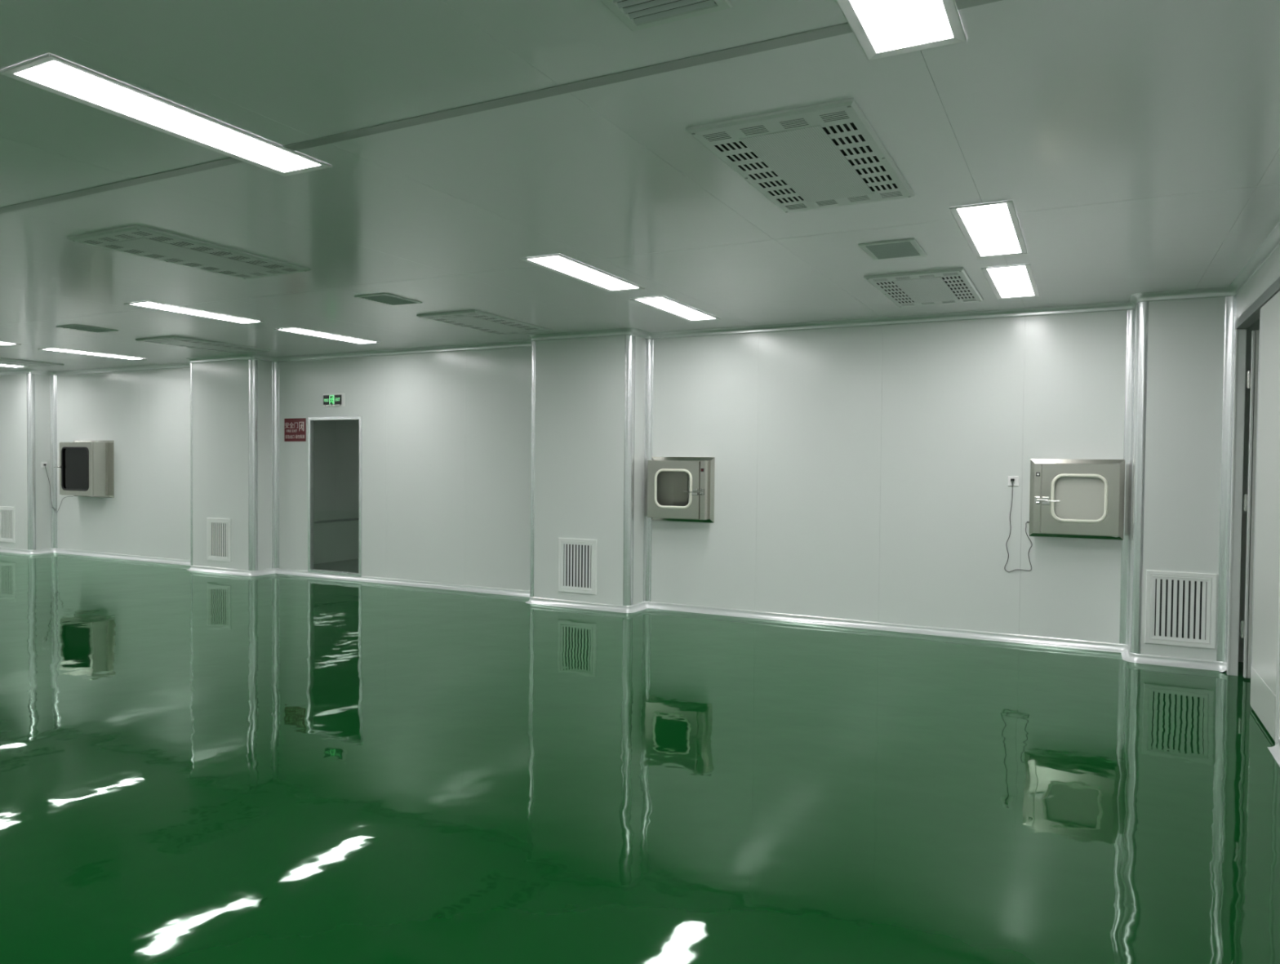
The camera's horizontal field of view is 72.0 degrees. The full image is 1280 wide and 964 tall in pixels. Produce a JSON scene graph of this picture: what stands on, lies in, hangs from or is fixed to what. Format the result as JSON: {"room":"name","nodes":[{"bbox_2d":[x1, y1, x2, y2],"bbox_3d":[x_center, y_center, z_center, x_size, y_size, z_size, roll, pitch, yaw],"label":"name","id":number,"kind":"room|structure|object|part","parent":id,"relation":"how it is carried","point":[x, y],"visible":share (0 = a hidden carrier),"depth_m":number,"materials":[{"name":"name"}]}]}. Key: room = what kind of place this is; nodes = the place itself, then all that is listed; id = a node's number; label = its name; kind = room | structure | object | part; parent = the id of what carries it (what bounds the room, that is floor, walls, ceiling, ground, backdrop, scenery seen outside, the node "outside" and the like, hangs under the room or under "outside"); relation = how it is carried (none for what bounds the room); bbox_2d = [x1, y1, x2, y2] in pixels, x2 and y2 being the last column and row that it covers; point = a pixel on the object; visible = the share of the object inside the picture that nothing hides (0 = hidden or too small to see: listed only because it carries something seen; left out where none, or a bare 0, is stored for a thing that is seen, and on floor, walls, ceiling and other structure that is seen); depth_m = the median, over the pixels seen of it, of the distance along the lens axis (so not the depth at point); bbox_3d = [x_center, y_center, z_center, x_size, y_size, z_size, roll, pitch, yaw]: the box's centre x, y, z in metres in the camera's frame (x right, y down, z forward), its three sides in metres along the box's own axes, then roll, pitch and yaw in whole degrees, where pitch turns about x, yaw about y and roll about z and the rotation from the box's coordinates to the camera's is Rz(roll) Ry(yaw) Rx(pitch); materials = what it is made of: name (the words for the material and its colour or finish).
{"room":"clean room","nodes":[
{"label":"clean room","id":0,"kind":"room"},
{"bbox_2d":[313,419,359,564],"bbox_3d":[-2.639,-0.265,14.027,2.245,2.837,6.300,1,1,27],"label":"wall","id":1,"kind":"structure","parent":0,"point":[336,442],"depth_m":12.87,"materials":[{"name":"white paint"}]},
{"bbox_2d":[314,517,359,523],"bbox_3d":[-3.608,0.534,14.507,0.012,0.030,6.230,1,1,27],"label":"trim","id":2,"kind":"structure","parent":1,"relation":"attached to","point":[347,519],"depth_m":12.88,"materials":[{"name":"silver metal"}]},
{"bbox_2d":[56,310,1126,643],"bbox_3d":[-4.582,-0.214,11.454,20.530,2.817,0.050,1,1,27],"label":"wall","id":3,"kind":"structure","parent":0,"point":[861,473],"depth_m":8.42,"materials":[{"name":"white paint"}]},
{"bbox_2d":[49,375,57,548],"bbox_3d":[-9.122,-0.308,13.712,0.088,2.727,0.022,0,1,-18],"label":"trim","id":4,"kind":"structure","parent":3,"relation":"attached to","point":[52,378],"depth_m":13.71,"materials":[{"name":"silver metal"}]},
{"bbox_2d":[43,463,73,513],"bbox_3d":[-8.956,0.109,13.563,0.480,0.767,0.164,1,1,27],"label":"power cord","id":5,"kind":"object","parent":3,"relation":"attached to","point":[45,464],"visible":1,"depth_m":13.67,"materials":[{"name":"black plastic"}]},
{"bbox_2d":[53,440,114,497],"bbox_3d":[-8.229,-0.200,13.335,0.995,0.855,0.752,1,1,27],"label":"hatch","id":6,"kind":"object","parent":3,"relation":"attached to","point":[86,468],"visible":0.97,"depth_m":13.05,"materials":[{"name":"silver metal"}]},
{"bbox_3d":[-8.367,-0.197,13.065,0.791,0.786,0.023,1,1,27],"label":"hatch door","id":7,"kind":"part","parent":6,"relation":"part of","materials":[{"name":"silver metal"}]},
{"bbox_2d":[271,361,279,568],"bbox_3d":[-4.750,-0.216,11.485,0.088,2.727,0.022,0,1,-18],"label":"trim","id":8,"kind":"structure","parent":3,"relation":"attached to","point":[275,366],"depth_m":11.49,"materials":[{"name":"silver metal"}]},
{"bbox_2d":[284,417,306,441],"bbox_3d":[-4.442,-0.671,11.342,0.387,0.297,0.006,1,1,27],"label":"safety sign","id":9,"kind":"object","parent":3,"relation":"attached to","point":[295,429],"visible":1,"depth_m":11.34,"materials":[{"name":"red plastic"}]},
{"bbox_2d":[323,393,345,407],"bbox_3d":[-3.835,-1.025,11.017,0.372,0.164,0.022,1,1,27],"label":"exit sign","id":10,"kind":"object","parent":3,"relation":"attached to","point":[329,399],"visible":1,"depth_m":11.00,"materials":[{"name":"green plastic"}]},
{"bbox_2d":[307,416,361,577],"bbox_3d":[-3.820,0.173,11.066,0.911,1.980,0.062,1,1,27],"label":"door frame","id":11,"kind":"structure","parent":3,"relation":"in","point":[310,420],"depth_m":11.22,"materials":[{"name":"silver metal"}]},
{"bbox_2d":[0,546,1226,671],"bbox_3d":[-4.710,1.166,11.259,20.430,0.064,0.458,1,1,27],"label":"baseboard","id":12,"kind":"structure","parent":3,"relation":"attached to","point":[1220,666],"depth_m":8.67,"materials":[{"name":"white metal"}]},
{"bbox_2d":[0,221,1279,375],"bbox_3d":[-6.999,-1.504,6.657,20.430,0.064,10.650,1,1,27],"label":"trim","id":13,"kind":"structure","parent":3,"relation":"attached to","point":[1272,242],"depth_m":8.33,"materials":[{"name":"white metal"}]},
{"bbox_2d":[643,338,653,601],"bbox_3d":[0.081,-0.115,9.023,0.088,2.727,0.022,0,1,-18],"label":"trim","id":14,"kind":"structure","parent":3,"relation":"attached to","point":[649,343],"depth_m":9.02,"materials":[{"name":"silver metal"}]},
{"bbox_2d":[646,457,715,523],"bbox_3d":[0.472,0.072,8.964,0.694,0.649,0.643,1,1,27],"label":"hatch","id":15,"kind":"object","parent":3,"relation":"attached to","point":[680,489],"visible":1,"depth_m":8.77,"materials":[{"name":"silver metal"}]},
{"bbox_3d":[0.330,0.074,8.745,0.559,0.570,0.023,1,1,27],"label":"hatch door","id":16,"kind":"part","parent":15,"relation":"part of","materials":[{"name":"silver metal"}]},
{"bbox_2d":[1008,475,1018,486],"bbox_3d":[3.168,-0.007,7.473,0.086,0.086,0.009,1,1,27],"label":"wall socket","id":17,"kind":"object","parent":3,"relation":"attached to","point":[1015,483],"visible":1,"depth_m":7.47,"materials":[{"name":"white plastic"}]},
{"bbox_2d":[1004,478,1031,572],"bbox_3d":[3.202,0.371,7.446,0.213,0.798,0.037,1,1,27],"label":"power cord","id":18,"kind":"object","parent":17,"relation":"attached to","point":[1012,480],"visible":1,"depth_m":7.46,"materials":[{"name":"black plastic"}]},
{"bbox_2d":[1029,458,1124,540],"bbox_3d":[3.552,0.139,7.176,0.698,0.649,0.253,1,1,27],"label":"hatch","id":19,"kind":"object","parent":3,"relation":"attached to","point":[1084,499],"visible":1,"depth_m":7.13,"materials":[{"name":"silver metal"}]},
{"bbox_3d":[3.323,0.151,7.165,0.173,0.017,0.012,1,2,33],"label":"latch lever","id":20,"kind":"part","parent":19,"relation":"part of","materials":[{"name":"silver metal"}]},
{"bbox_3d":[3.532,0.139,7.139,0.576,0.533,0.008,1,1,27],"label":"door","id":21,"kind":"part","parent":19,"relation":"part of","materials":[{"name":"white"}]},
{"bbox_2d":[1119,309,1135,644],"bbox_3d":[3.920,-0.034,7.067,0.022,2.727,0.088,0,1,-18],"label":"trim","id":22,"kind":"structure","parent":3,"relation":"attached to","point":[1131,314],"depth_m":7.08,"materials":[{"name":"silver metal"}]},
{"bbox_2d":[0,551,1279,963],"bbox_3d":[-5.073,1.304,9.122,22.330,0.120,17.300,1,1,27],"label":"floor","id":23,"kind":"structure","parent":0,"point":[197,767],"depth_m":4.06,"materials":[{"name":"green paint"}]},
{"bbox_2d":[0,373,51,550],"bbox_3d":[-9.771,-0.318,13.868,1.250,2.817,0.360,1,1,27],"label":"wall pier","id":24,"kind":"object","parent":23,"relation":"on","point":[13,388],"visible":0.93,"depth_m":13.60,"materials":[{"name":"white paint"}]},
{"bbox_2d":[0,506,15,542],"bbox_3d":[-9.871,0.660,13.726,0.454,0.558,0.014,1,1,27],"label":"wall grille","id":25,"kind":"object","parent":24,"relation":"attached to","point":[7,514],"visible":1,"depth_m":13.71,"materials":[{"name":"white metal"}]},
{"bbox_2d":[26,373,35,550],"bbox_3d":[-9.307,-0.304,13.457,0.105,2.727,0.032,0,1,-18],"label":"trim","id":26,"kind":"structure","parent":24,"relation":"attached to","point":[30,377],"depth_m":13.46,"materials":[{"name":"silver metal"}]},
{"bbox_2d":[40,462,47,467],"bbox_3d":[-9.200,-0.266,13.603,0.009,0.086,0.086,1,1,27],"label":"wall socket","id":27,"kind":"object","parent":24,"relation":"attached to","point":[42,463],"visible":1,"depth_m":13.59,"materials":[{"name":"white plastic"}]},
{"bbox_2d":[192,360,271,570],"bbox_3d":[-5.390,-0.226,11.636,1.230,2.817,0.360,1,1,27],"label":"wall pier","id":28,"kind":"object","parent":23,"relation":"on","point":[220,428],"visible":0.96,"depth_m":11.42,"materials":[{"name":"white paint"}]},
{"bbox_2d":[190,363,192,564],"bbox_3d":[-5.987,-0.234,11.765,0.032,2.727,0.105,0,1,-18],"label":"trim","id":29,"kind":"structure","parent":28,"relation":"attached to","point":[191,364],"depth_m":11.73,"materials":[{"name":"silver metal"}]},
{"bbox_2d":[206,517,231,561],"bbox_3d":[-5.502,0.752,11.500,0.454,0.558,0.014,1,1,27],"label":"wall grille","id":30,"kind":"object","parent":28,"relation":"attached to","point":[218,530],"visible":1,"depth_m":11.49,"materials":[{"name":"white metal"}]},
{"bbox_2d":[248,359,257,570],"bbox_3d":[-4.935,-0.212,11.229,0.105,2.727,0.032,0,1,-18],"label":"trim","id":31,"kind":"structure","parent":28,"relation":"attached to","point":[252,363],"depth_m":11.22,"materials":[{"name":"silver metal"}]},
{"bbox_2d":[533,335,645,605],"bbox_3d":[-0.549,-0.124,9.169,1.208,2.817,0.360,1,1,27],"label":"wall pier","id":32,"kind":"object","parent":23,"relation":"on","point":[580,423],"visible":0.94,"depth_m":8.97,"materials":[{"name":"white paint"}]},
{"bbox_2d":[529,341,535,597],"bbox_3d":[-1.136,-0.132,9.294,0.032,2.727,0.105,0,1,-18],"label":"trim","id":33,"kind":"structure","parent":32,"relation":"attached to","point":[533,343],"depth_m":9.26,"materials":[{"name":"silver metal"}]},
{"bbox_2d":[558,537,596,595],"bbox_3d":[-0.643,0.859,9.025,0.454,0.558,0.014,1,1,27],"label":"wall grille","id":34,"kind":"object","parent":32,"relation":"attached to","point":[577,557],"visible":1,"depth_m":9.02,"materials":[{"name":"white metal"}]},
{"bbox_2d":[622,335,635,605],"bbox_3d":[-0.104,-0.111,8.768,0.105,2.727,0.032,0,1,-18],"label":"trim","id":35,"kind":"structure","parent":32,"relation":"attached to","point":[629,381],"depth_m":8.76,"materials":[{"name":"silver metal"}]},
{"bbox_2d":[1128,297,1225,661],"bbox_3d":[4.147,-0.025,6.776,0.622,2.817,0.360,1,1,27],"label":"wall pier","id":36,"kind":"object","parent":23,"relation":"on","point":[1186,337],"visible":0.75,"depth_m":6.61,"materials":[{"name":"white paint"}]},
{"bbox_2d":[1128,302,1148,653],"bbox_3d":[3.822,-0.028,6.768,0.032,2.727,0.105,0,1,-18],"label":"trim","id":37,"kind":"structure","parent":36,"relation":"attached to","point":[1142,317],"depth_m":6.75,"materials":[{"name":"silver metal"}]},
{"bbox_2d":[1144,569,1217,648],"bbox_3d":[4.065,0.956,6.626,0.454,0.558,0.014,1,1,27],"label":"wall grille","id":38,"kind":"object","parent":36,"relation":"attached to","point":[1180,607],"visible":1,"depth_m":6.62,"materials":[{"name":"white metal"}]},
{"bbox_2d":[0,0,1279,371],"bbox_3d":[-6.999,-1.564,6.655,20.630,0.064,10.850,1,1,27],"label":"ceiling","id":39,"kind":"structure","parent":0,"point":[1134,145],"depth_m":3.89,"materials":[{"name":"white paint"}]},
{"bbox_2d":[0,342,21,346],"bbox_3d":[-7.688,-1.612,9.894,0.300,0.008,1.208,1,1,27],"label":"recessed light","id":40,"kind":"object","parent":39,"relation":"in","point":[4,344],"visible":1,"depth_m":10.35,"materials":[{"name":"white plastic"}]},
{"bbox_2d":[0,342,13,345],"bbox_3d":[-7.688,-1.613,9.894,0.234,0.002,1.142,1,1,27],"label":"diffuser","id":41,"kind":"object","parent":40,"relation":"attached to","point":[1,344],"depth_m":10.34,"materials":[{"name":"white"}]},
{"bbox_2d":[0,364,27,368],"bbox_3d":[-9.422,-1.688,12.503,0.300,0.008,1.208,1,1,27],"label":"recessed light","id":42,"kind":"object","parent":39,"relation":"in","point":[1,365],"visible":1,"depth_m":12.89,"materials":[{"name":"white plastic"}]},
{"bbox_2d":[0,364,22,367],"bbox_3d":[-9.422,-1.689,12.503,0.234,0.002,1.142,1,1,27],"label":"diffuser","id":43,"kind":"object","parent":42,"relation":"attached to","point":[5,366],"depth_m":12.88,"materials":[{"name":"white plastic"}]},
{"bbox_2d":[0,357,63,367],"bbox_3d":[-8.807,-1.668,12.173,0.660,0.021,1.252,1,1,27],"label":"ceiling vent","id":44,"kind":"object","parent":39,"relation":"in","point":[2,361],"visible":1,"depth_m":12.36,"materials":[{"name":"white metal"}]},
{"bbox_3d":[-8.807,-1.659,12.173,0.330,0.002,0.950,1,1,27],"label":"perforated panel","id":45,"kind":"part","parent":44,"relation":"part of","materials":[{"name":"white metal"}]},
{"bbox_2d":[56,324,118,333],"bbox_3d":[-5.672,-1.571,9.044,0.324,0.012,0.441,1,1,27],"label":"ceiling vent","id":46,"kind":"object","parent":39,"relation":"in","point":[74,326],"visible":1,"depth_m":9.01,"materials":[{"name":"grey metal"}]},
{"bbox_2d":[38,347,147,359],"bbox_3d":[-6.989,-1.637,11.297,0.300,0.008,1.208,1,1,27],"label":"recessed light","id":47,"kind":"object","parent":39,"relation":"in","point":[54,349],"visible":1,"depth_m":11.25,"materials":[{"name":"white plastic"}]},
{"bbox_2d":[0,53,332,176],"bbox_3d":[-1.790,-1.409,3.484,0.300,0.008,1.208,1,1,27],"label":"recessed light","id":48,"kind":"object","parent":39,"relation":"in","point":[50,73],"visible":1,"depth_m":3.35,"materials":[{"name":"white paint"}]},
{"bbox_2d":[66,225,310,279],"bbox_3d":[-2.864,-1.464,5.703,0.660,0.021,1.252,1,1,27],"label":"ceiling vent","id":49,"kind":"object","parent":39,"relation":"in","point":[137,240],"visible":1,"depth_m":5.57,"materials":[{"name":"white metal"}]},
{"bbox_3d":[-2.864,-1.455,5.703,0.330,0.002,0.950,1,1,27],"label":"perforated panel","id":50,"kind":"part","parent":49,"relation":"part of","materials":[{"name":"white metal"}]},
{"bbox_2d":[124,301,265,324],"bbox_3d":[-4.020,-1.534,8.025,0.300,0.008,1.208,1,1,27],"label":"recessed light","id":51,"kind":"object","parent":39,"relation":"in","point":[148,304],"visible":1,"depth_m":7.96,"materials":[{"name":"white plastic"}]},
{"bbox_2d":[135,335,270,353],"bbox_3d":[-5.052,-1.589,10.243,0.660,0.021,1.252,1,1,27],"label":"ceiling vent","id":52,"kind":"object","parent":39,"relation":"in","point":[174,340],"visible":1,"depth_m":10.12,"materials":[{"name":"white metal"}]},
{"bbox_3d":[-5.053,-1.579,10.243,0.330,0.002,0.950,1,1,27],"label":"perforated panel","id":53,"kind":"part","parent":52,"relation":"part of","materials":[{"name":"white metal"}]},
{"bbox_2d":[273,327,380,344],"bbox_3d":[-3.328,-1.561,9.448,0.300,0.008,1.208,1,1,27],"label":"recessed light","id":54,"kind":"object","parent":39,"relation":"in","point":[292,330],"visible":1,"depth_m":9.40,"materials":[{"name":"white plastic"}]},
{"bbox_2d":[354,293,422,306],"bbox_3d":[-2.064,-1.496,7.239,0.324,0.012,0.441,1,1,27],"label":"ceiling vent","id":55,"kind":"object","parent":39,"relation":"in","point":[383,298],"visible":1,"depth_m":7.20,"materials":[{"name":"grey metal"}]},
{"bbox_2d":[416,310,552,335],"bbox_3d":[-1.454,-1.513,8.418,0.660,0.021,1.252,1,1,27],"label":"ceiling vent","id":56,"kind":"object","parent":39,"relation":"in","point":[472,319],"visible":1,"depth_m":8.30,"materials":[{"name":"white metal"}]},
{"bbox_3d":[-1.454,-1.504,8.418,0.330,0.002,0.950,1,1,27],"label":"perforated panel","id":57,"kind":"part","parent":56,"relation":"part of","materials":[{"name":"white metal"}]},
{"bbox_2d":[520,253,644,292],"bbox_3d":[-0.372,-1.458,6.200,0.300,0.008,1.208,1,1,27],"label":"recessed light","id":58,"kind":"object","parent":39,"relation":"in","point":[560,264],"visible":1,"depth_m":6.12,"materials":[{"name":"white plastic"}]},
{"bbox_2d":[600,0,732,31],"bbox_3d":[0.021,-1.366,2.414,0.324,0.012,0.441,1,1,27],"label":"ceiling vent","id":59,"kind":"object","parent":39,"relation":"in","point":[636,15],"visible":1,"depth_m":2.55,"materials":[{"name":"white metal"}]},
{"bbox_2d":[630,295,719,321],"bbox_3d":[0.327,-1.484,7.586,0.300,0.008,1.208,1,1,27],"label":"recessed light","id":60,"kind":"object","parent":39,"relation":"in","point":[663,304],"visible":1,"depth_m":7.52,"materials":[{"name":"white plastic"}]},
{"bbox_2d":[685,97,915,213],"bbox_3d":[0.759,-1.388,3.878,0.660,0.021,1.252,1,1,27],"label":"ceiling vent","id":61,"kind":"object","parent":39,"relation":"in","point":[829,154],"visible":1,"depth_m":3.73,"materials":[{"name":"white metal"}]},
{"bbox_3d":[0.759,-1.379,3.879,0.330,0.002,0.950,1,1,27],"label":"perforated panel","id":62,"kind":"part","parent":61,"relation":"part of","materials":[{"name":"white metal"}]},
{"bbox_2d":[858,238,926,260],"bbox_3d":[1.554,-1.420,5.404,0.324,0.012,0.441,1,1,27],"label":"ceiling vent","id":63,"kind":"object","parent":39,"relation":"in","point":[905,248],"visible":1,"depth_m":5.37,"materials":[{"name":"grey metal"}]},
{"bbox_2d":[835,0,966,60],"bbox_3d":[0.601,-1.359,2.254,0.300,0.008,1.208,1,1,27],"label":"recessed light","id":64,"kind":"object","parent":39,"relation":"in","point":[945,28],"visible":1,"depth_m":2.64,"materials":[{"name":"white plastic"}]},
{"bbox_2d":[849,0,953,53],"bbox_3d":[0.601,-1.361,2.254,0.234,0.002,1.142,1,1,27],"label":"diffuser","id":65,"kind":"object","parent":64,"relation":"attached to","point":[935,29],"depth_m":2.63,"materials":[{"name":"white plastic"}]},
{"bbox_2d":[863,267,983,306],"bbox_3d":[2.149,-1.438,6.587,0.660,0.021,1.252,1,1,27],"label":"ceiling vent","id":66,"kind":"object","parent":39,"relation":"in","point":[948,286],"visible":1,"depth_m":6.46,"materials":[{"name":"white metal"}]},
{"bbox_3d":[2.149,-1.428,6.588,0.330,0.002,0.950,1,1,27],"label":"perforated panel","id":67,"kind":"part","parent":66,"relation":"part of","materials":[{"name":"white metal"}]},
{"bbox_2d":[949,200,1027,258],"bbox_3d":[1.991,-1.408,4.979,0.300,0.008,1.208,1,1,27],"label":"recessed light","id":68,"kind":"object","parent":39,"relation":"in","point":[991,229],"visible":1,"depth_m":4.88,"materials":[{"name":"white plastic"}]},
{"bbox_2d":[981,263,1039,299],"bbox_3d":[2.685,-1.433,6.351,0.300,0.008,1.208,1,1,27],"label":"recessed light","id":69,"kind":"object","parent":39,"relation":"in","point":[1016,281],"visible":1,"depth_m":6.28,"materials":[{"name":"white plastic"}]},
{"bbox_2d":[1238,319,1259,662],"bbox_3d":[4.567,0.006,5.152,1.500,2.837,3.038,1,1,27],"label":"door frame","id":70,"kind":"structure","parent":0,"point":[1255,326],"depth_m":6.76,"materials":[{"name":"white paint"}]},
{"bbox_2d":[1226,244,1279,737],"bbox_3d":[2.110,0.064,2.041,0.050,2.817,10.750,1,1,27],"label":"wall","id":71,"kind":"structure","parent":0,"point":[1268,272],"depth_m":5.51,"materials":[{"name":"white paint"}]},
{"bbox_2d":[1216,294,1236,662],"bbox_3d":[4.311,-0.017,6.464,0.022,2.727,0.088,0,1,-18],"label":"trim","id":72,"kind":"structure","parent":71,"relation":"attached to","point":[1230,301],"depth_m":6.48,"materials":[{"name":"silver metal"}]},
{"bbox_2d":[1226,276,1279,745],"bbox_3d":[4.201,0.138,5.343,0.804,2.558,1.902,1,1,27],"label":"door","id":73,"kind":"structure","parent":71,"relation":"in","point":[1260,628],"depth_m":5.34,"materials":[{"name":"grey"}]},
{"bbox_3d":[3.627,1.270,5.135,0.003,0.232,0.798,1,1,27],"label":"kick plate","id":74,"kind":"part","parent":73,"relation":"part of","materials":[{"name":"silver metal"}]},
{"bbox_2d":[1266,737,1279,766],"bbox_3d":[1.511,1.459,1.032,0.050,0.064,8.265,1,1,27],"label":"baseboard","id":75,"kind":"structure","parent":71,"relation":"attached to","point":[1274,750],"depth_m":4.63,"materials":[{"name":"white metal"}]}
]}

